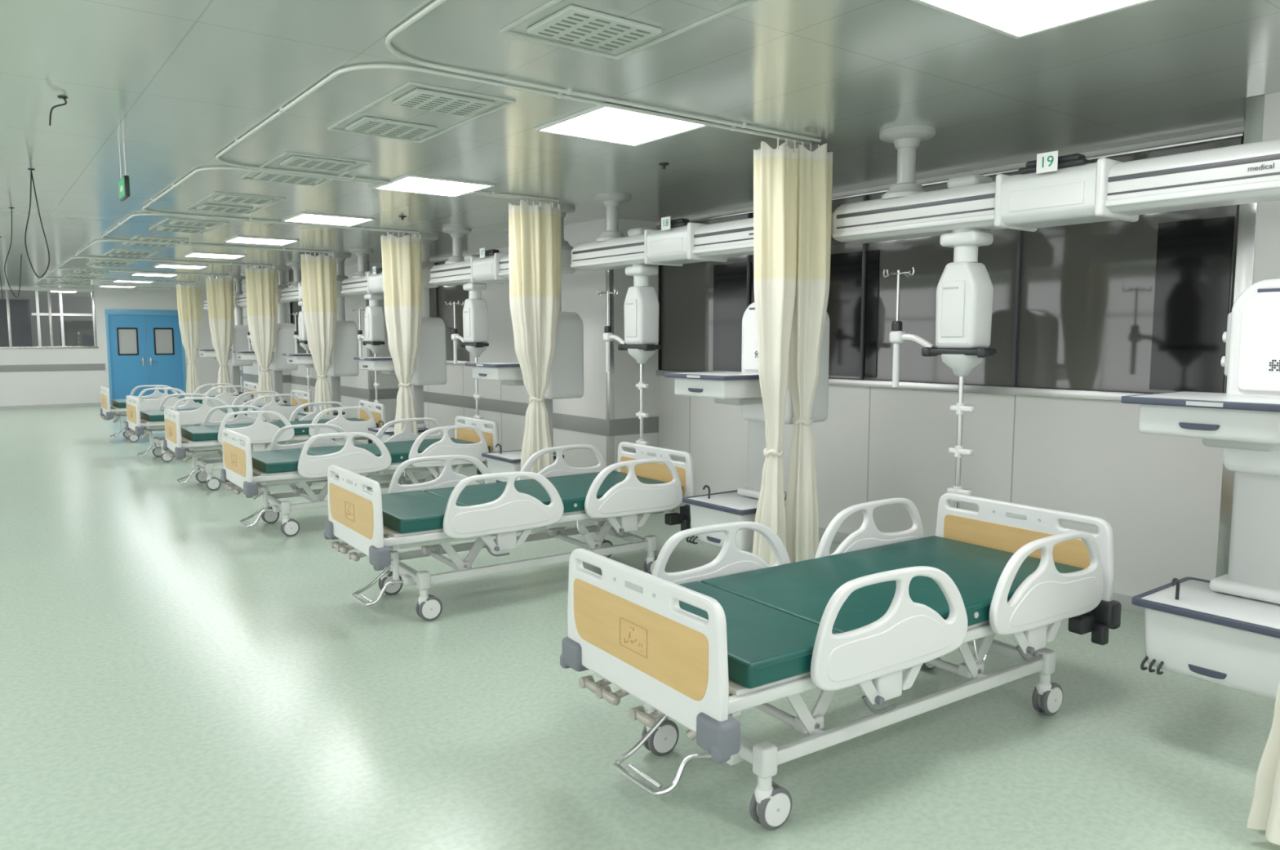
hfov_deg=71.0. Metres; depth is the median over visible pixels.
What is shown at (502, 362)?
shelf
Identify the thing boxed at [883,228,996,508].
pendant
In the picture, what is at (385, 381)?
pilaster
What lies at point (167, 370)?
leaf
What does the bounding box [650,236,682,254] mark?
hood
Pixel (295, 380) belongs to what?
band
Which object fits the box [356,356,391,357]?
shelf
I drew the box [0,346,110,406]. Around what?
wall
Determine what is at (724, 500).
shelf
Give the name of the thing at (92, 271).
ceiling air vent
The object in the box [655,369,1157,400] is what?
sill
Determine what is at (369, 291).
hood
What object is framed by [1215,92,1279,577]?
pilaster
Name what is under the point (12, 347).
sill
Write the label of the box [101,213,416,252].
track
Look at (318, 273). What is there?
privacy curtain
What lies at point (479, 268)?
hood
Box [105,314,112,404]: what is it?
frame
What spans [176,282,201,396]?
privacy curtain
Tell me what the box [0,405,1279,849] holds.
floor
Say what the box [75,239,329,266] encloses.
track
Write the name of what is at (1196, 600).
shelf
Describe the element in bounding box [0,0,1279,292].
ceiling
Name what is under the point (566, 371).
tower
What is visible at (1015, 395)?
joint
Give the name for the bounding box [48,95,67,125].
hanging cable
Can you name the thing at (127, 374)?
leaf
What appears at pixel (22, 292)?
roof
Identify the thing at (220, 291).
privacy curtain
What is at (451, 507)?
hospital bed
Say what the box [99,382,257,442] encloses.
hospital bed
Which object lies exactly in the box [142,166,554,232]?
track
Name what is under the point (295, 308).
glass
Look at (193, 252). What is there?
frame
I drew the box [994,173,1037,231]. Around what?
hood
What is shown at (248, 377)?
band
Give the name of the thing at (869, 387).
joint
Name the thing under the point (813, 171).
drape
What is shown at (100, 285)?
frame
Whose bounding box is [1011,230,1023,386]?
mullion
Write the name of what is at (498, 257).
hood
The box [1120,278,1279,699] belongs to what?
tower
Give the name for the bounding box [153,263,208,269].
frame
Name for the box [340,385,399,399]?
band
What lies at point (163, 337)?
glass
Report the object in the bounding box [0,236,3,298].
hanging cable
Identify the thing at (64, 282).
ceiling air vent
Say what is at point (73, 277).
ceiling air vent
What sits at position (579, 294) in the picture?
pilaster
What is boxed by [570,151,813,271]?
bridge
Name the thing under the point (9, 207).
hanging cable
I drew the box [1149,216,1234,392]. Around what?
pane
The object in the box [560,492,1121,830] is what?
hospital bed
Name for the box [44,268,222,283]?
track
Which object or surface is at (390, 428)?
shelf
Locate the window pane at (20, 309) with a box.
[0,298,32,346]
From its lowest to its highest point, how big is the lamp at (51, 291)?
0.020 m
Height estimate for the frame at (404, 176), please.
0.016 m
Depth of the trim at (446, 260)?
12.92 m
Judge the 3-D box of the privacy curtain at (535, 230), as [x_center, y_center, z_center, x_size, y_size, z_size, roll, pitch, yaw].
[-0.864,-0.561,7.539,0.466,2.566,0.296,-3,6,-25]
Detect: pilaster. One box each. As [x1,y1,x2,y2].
[241,282,291,404]
[340,262,399,443]
[552,217,658,471]
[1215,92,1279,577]
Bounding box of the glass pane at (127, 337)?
[118,328,137,353]
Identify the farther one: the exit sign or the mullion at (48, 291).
the mullion at (48, 291)
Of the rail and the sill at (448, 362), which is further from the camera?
the rail
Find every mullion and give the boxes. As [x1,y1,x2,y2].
[5,289,12,346]
[47,290,53,346]
[91,291,97,346]
[288,284,292,323]
[435,262,438,316]
[657,265,661,369]
[746,213,751,308]
[859,195,868,379]
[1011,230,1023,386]
[1225,135,1244,392]
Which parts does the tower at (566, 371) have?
drawer handle, shelf edge rail, drawer, hook handle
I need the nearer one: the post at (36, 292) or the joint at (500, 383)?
the joint at (500, 383)
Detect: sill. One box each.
[0,346,98,348]
[446,360,470,364]
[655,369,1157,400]
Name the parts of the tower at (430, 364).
shelf edge rail, drawer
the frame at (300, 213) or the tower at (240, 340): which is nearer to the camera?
the frame at (300, 213)
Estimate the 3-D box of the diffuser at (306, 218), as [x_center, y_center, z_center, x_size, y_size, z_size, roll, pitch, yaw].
[-2.995,-1.973,8.617,0.640,0.010,0.630,-4,7,-37]
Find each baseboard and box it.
[0,402,101,409]
[818,527,1145,613]
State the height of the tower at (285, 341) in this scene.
1.911 m
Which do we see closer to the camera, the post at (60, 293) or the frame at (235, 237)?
the frame at (235, 237)
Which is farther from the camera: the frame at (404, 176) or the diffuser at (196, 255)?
the diffuser at (196, 255)
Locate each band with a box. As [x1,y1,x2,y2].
[0,363,105,372]
[229,368,316,386]
[242,373,291,382]
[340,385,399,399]
[423,391,528,415]
[552,412,658,435]
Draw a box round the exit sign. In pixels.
[118,142,130,200]
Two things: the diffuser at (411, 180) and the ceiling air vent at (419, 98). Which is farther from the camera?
the diffuser at (411, 180)
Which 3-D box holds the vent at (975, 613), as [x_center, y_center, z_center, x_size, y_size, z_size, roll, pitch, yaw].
[1.287,0.728,3.437,0.024,0.024,0.008,-4,7,-34]
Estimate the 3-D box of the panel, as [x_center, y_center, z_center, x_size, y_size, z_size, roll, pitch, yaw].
[1.889,-1.060,4.178,0.006,0.095,0.360,-4,7,-37]
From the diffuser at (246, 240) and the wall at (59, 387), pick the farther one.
the wall at (59, 387)
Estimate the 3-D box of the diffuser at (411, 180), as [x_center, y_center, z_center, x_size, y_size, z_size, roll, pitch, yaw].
[-1.548,-1.786,6.712,0.640,0.010,0.630,-4,7,-37]
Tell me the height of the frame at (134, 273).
0.016 m
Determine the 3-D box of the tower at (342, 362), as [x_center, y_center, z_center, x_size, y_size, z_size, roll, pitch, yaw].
[-4.425,-0.841,12.428,0.858,1.911,0.640,-4,7,-37]
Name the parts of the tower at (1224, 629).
hook handle, drawer handle, shelf edge rail, bin handle, drawer, panel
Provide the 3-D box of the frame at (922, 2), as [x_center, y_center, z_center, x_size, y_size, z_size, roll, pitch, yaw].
[1.348,-1.412,2.901,0.680,0.016,0.670,-4,7,-37]
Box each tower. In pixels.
[195,306,253,395]
[232,302,297,402]
[282,296,359,420]
[353,287,446,442]
[465,298,583,483]
[664,302,830,551]
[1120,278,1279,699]
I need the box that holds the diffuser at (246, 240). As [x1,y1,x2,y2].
[227,237,295,244]
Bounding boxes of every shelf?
[299,411,337,413]
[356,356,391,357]
[372,426,426,431]
[468,361,519,364]
[485,450,556,459]
[678,371,758,375]
[688,491,786,510]
[1128,391,1279,404]
[1141,579,1279,629]
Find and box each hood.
[297,283,302,301]
[299,284,302,299]
[367,272,383,293]
[368,271,383,293]
[369,278,381,288]
[382,271,383,291]
[470,256,503,284]
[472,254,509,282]
[474,263,492,275]
[493,252,509,280]
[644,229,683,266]
[647,225,706,264]
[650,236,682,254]
[687,222,727,262]
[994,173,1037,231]
[1000,162,1117,228]
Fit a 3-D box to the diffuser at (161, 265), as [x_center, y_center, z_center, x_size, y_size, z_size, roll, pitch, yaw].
[-7.338,-2.534,14.332,0.640,0.010,0.630,-4,7,-37]
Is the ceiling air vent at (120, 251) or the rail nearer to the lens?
the ceiling air vent at (120, 251)
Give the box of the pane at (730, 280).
[712,261,754,371]
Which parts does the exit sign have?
rod, rod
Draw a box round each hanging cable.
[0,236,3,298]
[4,207,22,297]
[24,168,49,277]
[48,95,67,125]
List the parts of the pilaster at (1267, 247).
corner guard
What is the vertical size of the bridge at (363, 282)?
0.595 m
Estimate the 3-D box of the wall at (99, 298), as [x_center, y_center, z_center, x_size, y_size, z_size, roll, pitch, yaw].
[-13.036,-2.546,21.667,0.200,1.320,0.120,-4,7,-37]
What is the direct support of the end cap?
attached to the bridge at (1052, 189)
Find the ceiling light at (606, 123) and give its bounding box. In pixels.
[542,106,702,145]
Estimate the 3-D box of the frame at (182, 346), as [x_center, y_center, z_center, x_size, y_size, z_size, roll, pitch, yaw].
[-11.609,-1.678,22.805,0.060,2.210,0.130,-4,7,-37]
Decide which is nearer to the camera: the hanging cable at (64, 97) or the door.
the hanging cable at (64, 97)
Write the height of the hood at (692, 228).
0.255 m
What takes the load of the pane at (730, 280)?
attached to the window at (1087, 292)
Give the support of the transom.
attached to the wall at (1159, 495)
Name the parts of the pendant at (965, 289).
knob, rod, swing arm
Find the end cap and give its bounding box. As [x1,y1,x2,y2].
[1094,157,1138,222]
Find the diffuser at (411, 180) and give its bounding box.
[377,177,488,195]
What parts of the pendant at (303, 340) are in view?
rod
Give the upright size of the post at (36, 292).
2.790 m
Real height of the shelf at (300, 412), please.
0.015 m
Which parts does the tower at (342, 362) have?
shelf edge rail, drawer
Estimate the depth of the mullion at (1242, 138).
4.91 m
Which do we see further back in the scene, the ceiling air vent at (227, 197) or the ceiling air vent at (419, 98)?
the ceiling air vent at (227, 197)
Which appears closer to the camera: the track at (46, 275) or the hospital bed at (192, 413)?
the hospital bed at (192, 413)
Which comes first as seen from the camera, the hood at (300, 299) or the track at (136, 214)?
the track at (136, 214)
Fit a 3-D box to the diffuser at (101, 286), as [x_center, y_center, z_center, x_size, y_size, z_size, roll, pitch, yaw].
[-11.681,-3.094,20.047,0.640,0.010,0.630,-4,7,-37]
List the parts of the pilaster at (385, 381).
corner guard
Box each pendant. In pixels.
[242,315,260,375]
[288,301,311,392]
[351,293,384,403]
[444,281,488,418]
[596,264,660,444]
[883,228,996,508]
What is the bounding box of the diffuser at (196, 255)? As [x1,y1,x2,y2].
[186,253,243,258]
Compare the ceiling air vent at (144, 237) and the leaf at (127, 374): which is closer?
the ceiling air vent at (144, 237)
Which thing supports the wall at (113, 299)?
attached to the wall at (99, 298)
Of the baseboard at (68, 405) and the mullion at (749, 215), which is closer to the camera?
the mullion at (749, 215)
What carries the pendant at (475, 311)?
hanging from the bridge at (489, 266)
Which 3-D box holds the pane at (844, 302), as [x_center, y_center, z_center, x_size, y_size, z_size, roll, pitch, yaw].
[1.661,-0.870,7.079,0.012,0.970,0.530,-4,7,-37]
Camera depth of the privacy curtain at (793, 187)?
5.19 m
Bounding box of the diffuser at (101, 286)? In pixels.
[101,285,134,287]
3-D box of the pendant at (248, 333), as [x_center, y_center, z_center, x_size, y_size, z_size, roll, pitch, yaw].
[-6.898,-1.338,16.083,0.226,1.605,0.680,-5,8,-42]
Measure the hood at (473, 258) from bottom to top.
0.255 m
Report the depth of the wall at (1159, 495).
6.25 m
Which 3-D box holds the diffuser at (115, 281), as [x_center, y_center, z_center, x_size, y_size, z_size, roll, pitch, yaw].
[-10.234,-2.907,18.142,0.640,0.010,0.630,-4,7,-37]
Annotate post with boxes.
[35,291,41,346]
[58,292,65,346]
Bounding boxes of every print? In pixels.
[344,501,355,521]
[619,617,647,658]
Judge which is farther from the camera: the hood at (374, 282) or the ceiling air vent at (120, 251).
the ceiling air vent at (120, 251)
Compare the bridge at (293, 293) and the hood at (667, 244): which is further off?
the bridge at (293, 293)
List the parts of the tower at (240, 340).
shelf edge rail, drawer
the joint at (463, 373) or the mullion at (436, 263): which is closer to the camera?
the joint at (463, 373)
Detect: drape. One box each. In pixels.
[751,141,798,565]
[785,142,832,562]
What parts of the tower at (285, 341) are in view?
shelf edge rail, drawer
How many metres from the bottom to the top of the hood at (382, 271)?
0.255 m
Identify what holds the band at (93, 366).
attached to the wall at (59, 387)
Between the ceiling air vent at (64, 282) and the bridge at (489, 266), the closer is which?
the bridge at (489, 266)
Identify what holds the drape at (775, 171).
hanging from the privacy curtain at (793, 187)
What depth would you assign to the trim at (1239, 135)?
5.45 m
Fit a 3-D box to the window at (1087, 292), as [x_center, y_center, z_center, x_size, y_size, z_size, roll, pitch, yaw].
[1.754,-1.069,6.960,0.020,1.430,5.100,-4,7,-37]
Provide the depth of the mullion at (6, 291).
20.55 m
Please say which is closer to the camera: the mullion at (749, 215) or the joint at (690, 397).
the mullion at (749, 215)
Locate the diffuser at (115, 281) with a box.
[115,280,151,282]
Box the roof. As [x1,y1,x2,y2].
[0,289,91,297]
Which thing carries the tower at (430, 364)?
hanging from the bridge at (363, 282)
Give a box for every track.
[33,277,187,288]
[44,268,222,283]
[57,256,265,275]
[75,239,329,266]
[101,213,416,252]
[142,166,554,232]
[215,63,810,201]
[385,0,821,142]
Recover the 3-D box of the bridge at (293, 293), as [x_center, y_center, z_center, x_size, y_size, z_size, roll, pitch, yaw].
[-4.816,-2.137,13.264,0.366,0.595,2.600,-4,7,-37]
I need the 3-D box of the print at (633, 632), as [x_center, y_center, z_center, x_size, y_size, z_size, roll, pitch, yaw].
[-0.024,0.728,3.075,0.003,0.100,0.170,-4,7,-34]
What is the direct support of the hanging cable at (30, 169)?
hanging from the ceiling
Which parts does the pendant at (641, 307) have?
rod, knob, swing arm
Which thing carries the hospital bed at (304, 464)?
on the floor
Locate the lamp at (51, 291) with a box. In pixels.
[50,290,75,293]
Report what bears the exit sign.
hanging from the ceiling
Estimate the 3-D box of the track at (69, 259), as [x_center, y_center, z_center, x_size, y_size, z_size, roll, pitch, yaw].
[-7.711,-2.540,14.438,2.666,0.022,2.772,-4,7,-37]
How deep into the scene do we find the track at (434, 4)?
4.00 m
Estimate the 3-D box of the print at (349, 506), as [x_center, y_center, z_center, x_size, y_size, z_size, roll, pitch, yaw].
[-1.714,0.510,5.297,0.003,0.100,0.170,-4,7,-35]
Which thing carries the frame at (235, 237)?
attached to the ceiling
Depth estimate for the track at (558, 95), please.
4.47 m
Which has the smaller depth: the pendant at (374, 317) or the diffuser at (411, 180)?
the diffuser at (411, 180)
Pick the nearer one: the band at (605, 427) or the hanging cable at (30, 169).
the hanging cable at (30, 169)
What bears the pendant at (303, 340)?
hanging from the bridge at (293, 293)
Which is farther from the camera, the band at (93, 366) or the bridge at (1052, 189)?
the band at (93, 366)
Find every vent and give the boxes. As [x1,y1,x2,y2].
[53,280,89,284]
[62,274,102,279]
[73,267,117,273]
[85,259,136,266]
[102,248,159,257]
[122,235,189,247]
[148,217,228,233]
[186,191,285,213]
[240,151,371,186]
[327,80,515,142]
[499,0,759,59]
[973,611,978,617]
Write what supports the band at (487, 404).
attached to the wall at (1159, 495)
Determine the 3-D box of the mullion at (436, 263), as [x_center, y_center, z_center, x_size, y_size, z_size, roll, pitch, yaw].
[-2.965,-1.675,13.141,0.045,1.430,0.024,-4,7,-37]
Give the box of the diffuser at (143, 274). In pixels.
[133,273,174,276]
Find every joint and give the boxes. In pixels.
[462,373,464,423]
[500,382,502,442]
[688,396,690,453]
[866,386,871,502]
[1010,395,1016,502]
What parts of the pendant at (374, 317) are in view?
rod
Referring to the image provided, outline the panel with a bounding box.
[1008,181,1084,212]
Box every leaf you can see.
[107,314,148,399]
[144,315,183,396]
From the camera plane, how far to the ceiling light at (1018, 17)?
3.08 m
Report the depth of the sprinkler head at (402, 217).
8.43 m
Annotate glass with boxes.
[155,328,173,353]
[291,302,311,353]
[429,261,469,360]
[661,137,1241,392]
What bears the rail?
attached to the post at (36, 292)
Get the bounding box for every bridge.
[203,275,245,310]
[236,266,291,306]
[280,253,351,302]
[341,234,439,295]
[429,204,576,285]
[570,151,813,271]
[831,124,1279,243]
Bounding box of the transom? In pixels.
[831,240,844,244]
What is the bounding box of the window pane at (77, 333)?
[58,320,94,346]
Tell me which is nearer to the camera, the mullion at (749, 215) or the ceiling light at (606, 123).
the ceiling light at (606, 123)
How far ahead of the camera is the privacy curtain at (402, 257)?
9.64 m
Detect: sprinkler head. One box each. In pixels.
[398,215,406,220]
[658,162,669,168]
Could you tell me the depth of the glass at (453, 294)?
12.84 m
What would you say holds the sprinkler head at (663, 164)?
attached to the ceiling
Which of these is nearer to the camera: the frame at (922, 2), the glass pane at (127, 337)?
the frame at (922, 2)
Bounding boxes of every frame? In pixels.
[97,284,137,288]
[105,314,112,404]
[112,279,155,283]
[130,272,178,276]
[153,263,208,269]
[181,340,186,393]
[182,251,246,258]
[223,235,299,245]
[281,212,375,226]
[372,173,494,196]
[534,105,707,146]
[911,0,1154,39]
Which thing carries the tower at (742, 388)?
hanging from the bridge at (677, 242)
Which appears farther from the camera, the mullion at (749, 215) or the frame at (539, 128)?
the mullion at (749, 215)
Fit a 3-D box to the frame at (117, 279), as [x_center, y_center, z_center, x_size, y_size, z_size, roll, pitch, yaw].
[-10.234,-2.906,18.142,0.680,0.016,0.670,-4,7,-37]
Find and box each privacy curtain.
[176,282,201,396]
[205,275,234,392]
[244,266,278,402]
[300,251,337,415]
[380,231,422,434]
[508,199,560,479]
[751,137,832,565]
[1246,680,1279,844]
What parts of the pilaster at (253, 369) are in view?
corner guard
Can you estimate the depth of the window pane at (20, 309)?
22.59 m
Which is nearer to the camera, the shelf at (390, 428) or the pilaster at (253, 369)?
the shelf at (390, 428)
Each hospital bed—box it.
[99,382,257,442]
[124,389,312,462]
[163,400,386,490]
[220,415,499,536]
[324,441,694,621]
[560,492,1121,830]
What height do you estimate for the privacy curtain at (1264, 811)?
2.736 m
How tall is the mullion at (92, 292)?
1.320 m
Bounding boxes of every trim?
[430,256,464,262]
[657,132,1244,226]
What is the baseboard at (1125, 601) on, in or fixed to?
attached to the wall at (1159, 495)
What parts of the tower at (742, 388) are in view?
drawer handle, hook handle, shelf edge rail, bin handle, drawer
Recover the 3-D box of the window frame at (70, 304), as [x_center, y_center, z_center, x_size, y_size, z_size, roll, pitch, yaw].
[-17.130,-2.173,24.878,9.200,2.790,0.100,-4,7,-37]
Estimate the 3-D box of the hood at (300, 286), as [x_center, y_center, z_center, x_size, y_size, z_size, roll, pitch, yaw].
[-4.778,-1.966,13.234,0.344,0.240,0.460,-4,7,-37]
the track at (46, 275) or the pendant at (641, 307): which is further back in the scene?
the track at (46, 275)
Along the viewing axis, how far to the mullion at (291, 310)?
18.87 m
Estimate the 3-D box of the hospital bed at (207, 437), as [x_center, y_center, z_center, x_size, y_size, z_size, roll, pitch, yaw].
[-4.199,0.210,10.434,2.285,0.865,0.987,-4,7,-35]
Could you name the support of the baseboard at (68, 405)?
attached to the wall at (59, 387)
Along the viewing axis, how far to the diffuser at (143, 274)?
16.19 m
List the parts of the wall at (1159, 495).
pier panel, pier panel, panel, header panel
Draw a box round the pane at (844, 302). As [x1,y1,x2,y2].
[826,249,879,377]
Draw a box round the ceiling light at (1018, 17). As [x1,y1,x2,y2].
[924,0,1142,35]
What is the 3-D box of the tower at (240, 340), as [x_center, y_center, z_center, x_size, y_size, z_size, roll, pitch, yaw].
[-7.827,-1.280,16.905,0.858,1.911,0.640,-4,7,-37]
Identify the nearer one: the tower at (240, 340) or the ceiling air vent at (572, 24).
the ceiling air vent at (572, 24)
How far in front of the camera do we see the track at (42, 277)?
19.55 m
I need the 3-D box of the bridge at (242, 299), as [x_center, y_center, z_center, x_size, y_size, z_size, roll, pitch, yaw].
[-6.517,-2.357,15.502,0.366,0.595,2.600,-4,7,-37]
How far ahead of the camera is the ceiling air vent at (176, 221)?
8.96 m
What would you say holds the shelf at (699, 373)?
attached to the tower at (742, 388)
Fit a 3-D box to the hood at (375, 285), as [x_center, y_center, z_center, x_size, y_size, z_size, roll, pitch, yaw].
[-3.077,-1.746,10.996,0.344,0.240,0.460,-4,7,-37]
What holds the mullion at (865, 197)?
attached to the wall at (1159, 495)
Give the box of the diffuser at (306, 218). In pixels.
[284,213,369,225]
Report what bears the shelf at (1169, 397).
attached to the tower at (1224, 629)
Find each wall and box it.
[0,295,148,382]
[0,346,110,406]
[93,291,106,346]
[103,289,208,311]
[229,126,1244,596]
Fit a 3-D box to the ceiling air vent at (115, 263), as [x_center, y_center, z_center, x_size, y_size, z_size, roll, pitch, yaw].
[-8.112,-2.474,13.750,0.540,0.019,1.120,-4,7,-37]
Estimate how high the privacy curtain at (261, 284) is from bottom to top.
2.566 m
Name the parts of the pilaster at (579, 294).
corner guard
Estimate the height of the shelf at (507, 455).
0.015 m
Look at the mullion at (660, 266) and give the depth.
8.98 m
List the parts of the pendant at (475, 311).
rod, knob, swing arm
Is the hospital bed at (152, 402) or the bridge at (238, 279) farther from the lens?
the bridge at (238, 279)
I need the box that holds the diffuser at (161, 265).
[156,264,205,268]

